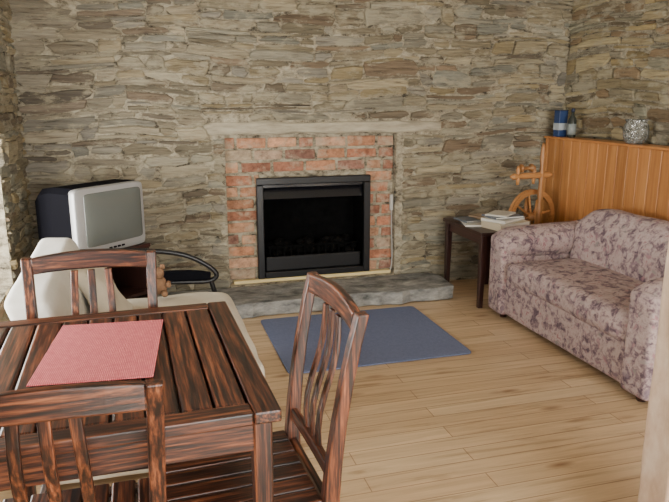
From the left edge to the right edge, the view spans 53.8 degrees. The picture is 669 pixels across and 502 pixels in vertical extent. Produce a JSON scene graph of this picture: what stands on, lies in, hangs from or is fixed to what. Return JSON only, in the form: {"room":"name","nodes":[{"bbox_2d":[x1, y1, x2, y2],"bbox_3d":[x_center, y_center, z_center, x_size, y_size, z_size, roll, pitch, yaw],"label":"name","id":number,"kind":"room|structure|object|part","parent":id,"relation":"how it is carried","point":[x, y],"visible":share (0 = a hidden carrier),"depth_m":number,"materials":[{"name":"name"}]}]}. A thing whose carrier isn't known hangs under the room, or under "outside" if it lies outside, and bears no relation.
{"room":"traditional dwelling","nodes":[
{"label":"traditional dwelling","id":0,"kind":"room"},
{"bbox_2d":[0,0,35,321],"bbox_3d":[-1.210,-0.039,0.835,0.488,2.532,6.879,-4,14,-16],"label":"wall","id":1,"kind":"structure","parent":0,"point":[16,227],"depth_m":3.71,"materials":[{"name":"stone"}]},
{"bbox_2d":[8,0,573,295],"bbox_3d":[-0.198,-0.975,4.823,4.790,2.519,0.535,-4,14,-16],"label":"wall","id":2,"kind":"structure","parent":0,"point":[109,89],"depth_m":4.50,"materials":[{"name":"stone"}]},
{"bbox_2d":[224,133,394,287],"bbox_3d":[-0.183,-0.289,4.886,1.245,1.155,0.330,-4,14,-16],"label":"brick","id":3,"kind":"object","parent":2,"relation":"attached to","point":[248,158],"visible":0.79,"depth_m":4.73,"materials":[{"name":"brick"}]},
{"bbox_2d":[256,174,370,278],"bbox_3d":[-0.181,-0.209,4.933,0.845,0.728,0.298,-4,14,-16],"label":"fireplace insert","id":4,"kind":"object","parent":3,"relation":"in","point":[320,224],"visible":1,"depth_m":4.93,"materials":[{"name":"black metal"}]},
{"bbox_3d":[-0.154,0.074,4.903,0.725,0.110,0.025,-4,14,-16],"label":"panel","id":5,"kind":"part","parent":4,"relation":"part of","materials":[{"name":"black metal"}]},
{"bbox_3d":[-0.154,-0.437,4.782,0.745,0.110,0.055,-4,14,-16],"label":"hood panel","id":6,"kind":"part","parent":4,"relation":"part of","materials":[{"name":"black metal"}]},
{"bbox_2d":[263,182,362,187],"bbox_3d":[-0.150,-0.478,4.760,0.745,0.024,0.008,-4,14,-16],"label":"hood","id":7,"kind":"object","parent":4,"relation":"attached to","point":[344,184],"depth_m":4.79,"materials":[{"name":"black"}]},
{"bbox_2d":[389,194,392,269],"bbox_3d":[0.428,-0.141,4.969,0.027,0.572,0.075,-2,13,-7],"label":"cable","id":8,"kind":"object","parent":3,"relation":"attached to","point":[391,195],"visible":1,"depth_m":4.96,"materials":[{"name":"grey plastic"}]},
{"bbox_2d":[233,269,389,284],"bbox_3d":[-0.151,0.188,4.892,1.190,0.024,0.043,-4,14,-16],"label":"trim","id":9,"kind":"structure","parent":2,"relation":"attached to","point":[376,271],"depth_m":4.84,"materials":[{"name":"beige wood"}]},
{"bbox_2d":[205,120,439,135],"bbox_3d":[-0.056,-0.879,4.686,1.724,0.098,0.134,-4,14,-16],"label":"lintel","id":10,"kind":"object","parent":2,"relation":"attached to","point":[406,126],"visible":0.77,"depth_m":4.61,"materials":[{"name":"beige stone"}]},
{"bbox_2d":[0,278,647,501],"bbox_3d":[0.792,1.073,1.850,4.740,0.100,7.550,-4,14,-16],"label":"floor","id":11,"kind":"structure","parent":0,"point":[518,417],"depth_m":2.94,"materials":[{"name":"laminate"}]},
{"bbox_2d":[0,379,166,501],"bbox_3d":[-0.573,0.638,1.457,0.415,0.928,0.480,-4,14,-16],"label":"dining chair","id":12,"kind":"object","parent":11,"relation":"on","point":[43,405],"visible":1,"depth_m":1.18,"materials":[{"name":"brown wood"}]},
{"bbox_3d":[-0.511,0.269,1.149,0.356,0.068,0.034,-4,14,-16],"label":"rail","id":13,"kind":"part","parent":12,"relation":"part of","materials":[{"name":"brown wood"}]},
{"bbox_3d":[-0.630,0.654,1.668,0.320,0.060,0.020,-4,14,-16],"label":"rail","id":14,"kind":"part","parent":12,"relation":"part of","materials":[{"name":"brown wood"}]},
{"bbox_3d":[-0.345,0.673,1.337,0.046,0.914,0.108,-4,14,-16],"label":"post","id":15,"kind":"part","parent":12,"relation":"part of","materials":[{"name":"brown wood"}]},
{"bbox_2d":[20,249,157,501],"bbox_3d":[-0.737,0.498,2.049,0.415,0.928,0.480,-4,14,-16],"label":"dining chair","id":16,"kind":"object","parent":11,"relation":"on","point":[89,258],"visible":0.23,"depth_m":2.15,"materials":[{"name":"brown wood"}]},
{"bbox_3d":[-0.965,0.476,2.172,0.046,0.914,0.108,-4,14,-16],"label":"post","id":17,"kind":"part","parent":16,"relation":"part of","materials":[{"name":"brown wood"}]},
{"bbox_3d":[-0.850,0.808,1.865,0.038,0.410,0.038,-4,14,-16],"label":"leg","id":18,"kind":"part","parent":16,"relation":"part of","materials":[{"name":"brown wood"}]},
{"bbox_3d":[-0.798,0.030,2.159,0.356,0.068,0.034,-4,14,-16],"label":"rail","id":19,"kind":"part","parent":16,"relation":"part of","materials":[{"name":"brown wood"}]},
{"bbox_3d":[-0.679,0.607,1.867,0.320,0.060,0.020,-4,14,-16],"label":"rail","id":20,"kind":"part","parent":16,"relation":"part of","materials":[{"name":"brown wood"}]},
{"bbox_3d":[-0.609,0.453,2.272,0.046,0.914,0.108,-4,14,-16],"label":"post","id":21,"kind":"part","parent":16,"relation":"part of","materials":[{"name":"brown wood"}]},
{"bbox_2d":[108,242,149,297],"bbox_3d":[-1.393,0.253,3.889,0.370,0.559,0.520,8,15,29],"label":"tv stand","id":22,"kind":"object","parent":11,"relation":"on","point":[131,282],"visible":0.12,"depth_m":4.03,"materials":[{"name":"brown wood"}]},
{"bbox_2d":[35,179,144,248],"bbox_3d":[-1.410,-0.206,3.791,0.430,0.376,0.492,8,15,29],"label":"television","id":23,"kind":"object","parent":22,"relation":"on","point":[103,214],"visible":0.94,"depth_m":3.62,"materials":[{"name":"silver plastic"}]},
{"bbox_2d":[115,283,146,297],"bbox_3d":[-1.393,0.272,3.893,0.350,0.020,0.466,8,15,29],"label":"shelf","id":24,"kind":"object","parent":22,"relation":"attached to","point":[129,290],"depth_m":4.01,"materials":[{"name":"brown wood"}]},
{"bbox_2d":[5,237,265,485],"bbox_3d":[-0.842,0.367,2.918,0.909,0.764,1.129,-4,14,-16],"label":"chair","id":25,"kind":"object","parent":11,"relation":"on","point":[53,289],"visible":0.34,"depth_m":2.83,"materials":[{"name":"fabric"}]},
{"bbox_3d":[-1.123,0.310,2.752,0.270,0.578,0.979,-4,14,-16],"label":"backrest","id":26,"kind":"part","parent":25,"relation":"part of","materials":[{"name":"white fabric"}]},
{"bbox_2d":[74,267,133,312],"bbox_3d":[-1.052,0.180,2.981,0.268,0.282,0.362,-4,14,-16],"label":"pillow","id":27,"kind":"object","parent":25,"relation":"on","point":[122,303],"depth_m":2.83,"materials":[{"name":"beige fabric"}]},
{"bbox_3d":[-0.983,0.082,3.397,0.763,0.228,0.026,-4,14,-16],"label":"metal arm","id":28,"kind":"part","parent":25,"relation":"part of","materials":[{"name":"black metal"}]},
{"bbox_2d":[156,264,170,296],"bbox_3d":[-0.870,0.146,3.264,0.117,0.154,0.101,-4,14,-16],"label":"toy","id":29,"kind":"object","parent":25,"relation":"on","point":[162,284],"visible":0.5,"depth_m":3.26,"materials":[{"name":"brown fur"}]},
{"bbox_3d":[-0.840,0.209,3.265,0.031,0.029,0.058,-4,14,-16],"label":"leg","id":30,"kind":"part","parent":29,"relation":"part of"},
{"bbox_3d":[-0.827,0.164,3.283,0.027,0.029,0.054,-4,14,-16],"label":"arm","id":31,"kind":"part","parent":29,"relation":"part of"},
{"bbox_3d":[-0.836,0.428,2.913,0.912,0.203,1.093,-4,14,-16],"label":"mattress","id":32,"kind":"part","parent":25,"relation":"part of","materials":[{"name":"beige fabric"}]},
{"bbox_3d":[-0.623,0.372,3.571,0.094,0.454,0.026,-4,14,-16],"label":"metal leg","id":33,"kind":"part","parent":25,"relation":"part of","materials":[{"name":"black metal"}]},
{"bbox_2d":[0,301,281,501],"bbox_3d":[-0.651,0.651,1.787,0.864,0.750,0.825,-4,14,-17],"label":"dining table","id":34,"kind":"object","parent":11,"relation":"on","point":[219,401],"visible":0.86,"depth_m":1.50,"materials":[{"name":"brown wood"}]},
{"bbox_2d":[26,319,162,386],"bbox_3d":[-0.624,0.264,1.784,0.290,0.004,0.425,-3,14,-11],"label":"placemat","id":35,"kind":"object","parent":34,"relation":"on","point":[81,353],"visible":1,"depth_m":1.75,"materials":[{"name":"pink fabric"}]},
{"bbox_3d":[-0.164,0.721,1.558,0.044,0.720,0.044,-4,14,-17],"label":"leg","id":36,"kind":"part","parent":34,"relation":"part of","materials":[{"name":"brown wood"}]},
{"bbox_2d":[166,271,368,501],"bbox_3d":[-0.211,0.563,1.753,0.478,0.938,0.415,-5,14,-18],"label":"dining chair","id":37,"kind":"object","parent":11,"relation":"on","point":[225,478],"visible":0.91,"depth_m":1.72,"materials":[{"name":"brown wood"}]},
{"bbox_3d":[-0.097,0.516,1.983,0.108,0.924,0.046,-5,14,-18],"label":"post","id":38,"kind":"part","parent":37,"relation":"part of","materials":[{"name":"brown wood"}]},
{"bbox_3d":[-0.068,0.619,1.817,0.020,0.060,0.320,-5,14,-18],"label":"rail","id":39,"kind":"part","parent":37,"relation":"part of","materials":[{"name":"brown wood"}]},
{"bbox_3d":[-0.062,0.516,1.795,0.023,0.038,0.356,-5,14,-18],"label":"rail","id":40,"kind":"part","parent":37,"relation":"part of","materials":[{"name":"brown wood"}]},
{"bbox_3d":[-0.001,0.122,1.724,0.034,0.068,0.356,-5,14,-18],"label":"rail","id":41,"kind":"part","parent":37,"relation":"part of","materials":[{"name":"brown wood"}]},
{"bbox_3d":[0.023,0.596,1.643,0.108,0.924,0.046,-5,14,-18],"label":"post","id":42,"kind":"part","parent":37,"relation":"part of","materials":[{"name":"brown wood"}]},
{"bbox_2d":[168,272,453,318],"bbox_3d":[-0.138,0.314,4.620,2.021,0.106,0.432,-4,14,-16],"label":"stone hearth","id":43,"kind":"object","parent":11,"relation":"on","point":[266,299],"visible":0.59,"depth_m":4.58,"materials":[{"name":"stone"}]},
{"bbox_2d":[261,306,470,373],"bbox_3d":[0.150,0.510,3.984,1.060,0.012,0.885,-4,14,-16],"label":"rug","id":44,"kind":"object","parent":11,"relation":"on","point":[394,334],"visible":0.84,"depth_m":3.92,"materials":[{"name":"blue fabric"}]},
{"bbox_2d":[443,217,497,307],"bbox_3d":[1.081,0.063,4.754,0.400,0.530,0.590,-4,14,-16],"label":"side table","id":45,"kind":"object","parent":11,"relation":"on","point":[482,236],"visible":0.49,"depth_m":4.56,"materials":[{"name":"brown wood"}]},
{"bbox_3d":[0.851,0.028,4.955,0.044,0.505,0.044,-4,14,-16],"label":"leg","id":46,"kind":"part","parent":45,"relation":"part of","materials":[{"name":"brown wood"}]},
{"bbox_3d":[0.994,0.143,4.469,0.044,0.505,0.044,-4,14,-16],"label":"leg","id":47,"kind":"part","parent":45,"relation":"part of","materials":[{"name":"brown wood"}]},
{"bbox_3d":[1.168,0.007,5.044,0.044,0.505,0.044,-4,14,-16],"label":"leg","id":48,"kind":"part","parent":45,"relation":"part of","materials":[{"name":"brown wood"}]},
{"bbox_2d":[454,210,530,230],"bbox_3d":[1.079,-0.233,4.640,0.382,0.097,0.500,-7,15,-28],"label":"book stack","id":49,"kind":"object","parent":45,"relation":"on","point":[496,220],"visible":0.98,"depth_m":4.50,"materials":[{"name":"beige paper"}]},
{"bbox_2d":[509,143,553,223],"bbox_3d":[1.429,-0.257,4.879,0.485,1.084,0.224,-6,15,-23],"label":"wheel","id":50,"kind":"object","parent":11,"relation":"on","point":[535,216],"visible":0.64,"depth_m":4.80,"materials":[{"name":"brown wood"}]},
{"bbox_3d":[1.437,-0.167,4.978,0.040,0.475,0.040,-6,15,-23],"label":"wheel post","id":51,"kind":"part","parent":50,"relation":"part of","materials":[{"name":"brown wood"}]},
{"bbox_3d":[1.484,-0.143,4.875,0.040,0.475,0.040,-6,15,-23],"label":"wheel post","id":52,"kind":"part","parent":50,"relation":"part of","materials":[{"name":"brown wood"}]},
{"bbox_3d":[1.488,-0.337,4.794,0.044,0.890,0.043,-6,15,-23],"label":"upright post","id":53,"kind":"part","parent":50,"relation":"part of","materials":[{"name":"brown wood"}]},
{"bbox_2d":[487,209,668,401],"bbox_3d":[1.601,0.193,3.756,0.828,0.736,1.560,-4,14,-16],"label":"floral sofa","id":54,"kind":"object","parent":11,"relation":"on","point":[591,286],"visible":0.93,"depth_m":3.71,"materials":[{"name":"fabric"}]},
{"bbox_3d":[1.403,0.151,4.383,0.768,0.478,0.188,-4,14,-16],"label":"arm panel","id":55,"kind":"part","parent":54,"relation":"part of","materials":[{"name":"fabric"}]},
{"bbox_2d":[507,258,641,338],"bbox_3d":[1.518,0.234,3.744,0.627,0.188,1.133,-4,14,-16],"label":"seat cushion","id":56,"kind":"object","parent":54,"relation":"on","point":[592,295],"depth_m":3.66,"materials":[{"name":"fabric"}]},
{"bbox_2d":[569,209,668,281],"bbox_3d":[1.785,0.008,3.768,0.280,0.384,1.193,-4,14,-16],"label":"cushion","id":57,"kind":"object","parent":54,"relation":"on","point":[634,247],"depth_m":3.83,"materials":[{"name":"fabric"}]},
{"bbox_3d":[1.762,0.438,3.166,0.767,0.475,0.189,-4,14,-16],"label":"arm panel","id":58,"kind":"part","parent":54,"relation":"part of","materials":[{"name":"fabric"}]},
{"bbox_2d":[541,136,668,222],"bbox_3d":[2.028,-0.070,4.050,0.149,1.114,2.510,-4,14,-16],"label":"wood paneling","id":59,"kind":"structure","parent":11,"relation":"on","point":[589,175],"depth_m":4.46,"materials":[{"name":"brown wood"}]},
{"bbox_2d":[553,110,568,136],"bbox_3d":[1.699,-0.960,4.961,0.073,0.196,0.073,-4,14,-16],"label":"carton","id":60,"kind":"object","parent":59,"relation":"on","point":[560,124],"visible":0.99,"depth_m":4.93,"materials":[{"name":"blue"}]},
{"bbox_2d":[567,108,576,137],"bbox_3d":[1.750,-0.942,4.857,0.061,0.210,0.061,-4,14,-16],"label":"bottle","id":61,"kind":"object","parent":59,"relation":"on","point":[572,122],"visible":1,"depth_m":4.84,"materials":[{"name":"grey glass"}]},
{"bbox_2d":[622,119,649,143],"bbox_3d":[1.935,-0.767,4.237,0.156,0.155,0.163,-4,14,-16],"label":"glass vase","id":62,"kind":"object","parent":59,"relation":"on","point":[635,131],"visible":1,"depth_m":4.18,"materials":[{"name":"glass"}]},
{"bbox_2d":[562,0,668,145],"bbox_3d":[2.903,-0.315,1.982,0.436,2.541,6.880,-4,14,-16],"label":"wall","id":63,"kind":"structure","parent":0,"point":[617,70],"depth_m":4.50,"materials":[{"name":"stone"}]},
{"bbox_2d":[638,243,668,501],"bbox_3d":[1.112,-0.241,1.756,0.396,2.506,0.129,-4,14,-16],"label":"pier","id":64,"kind":"object","parent":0,"point":[654,473],"visible":1,"depth_m":1.87,"materials":[{"name":"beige paint"}]}
]}

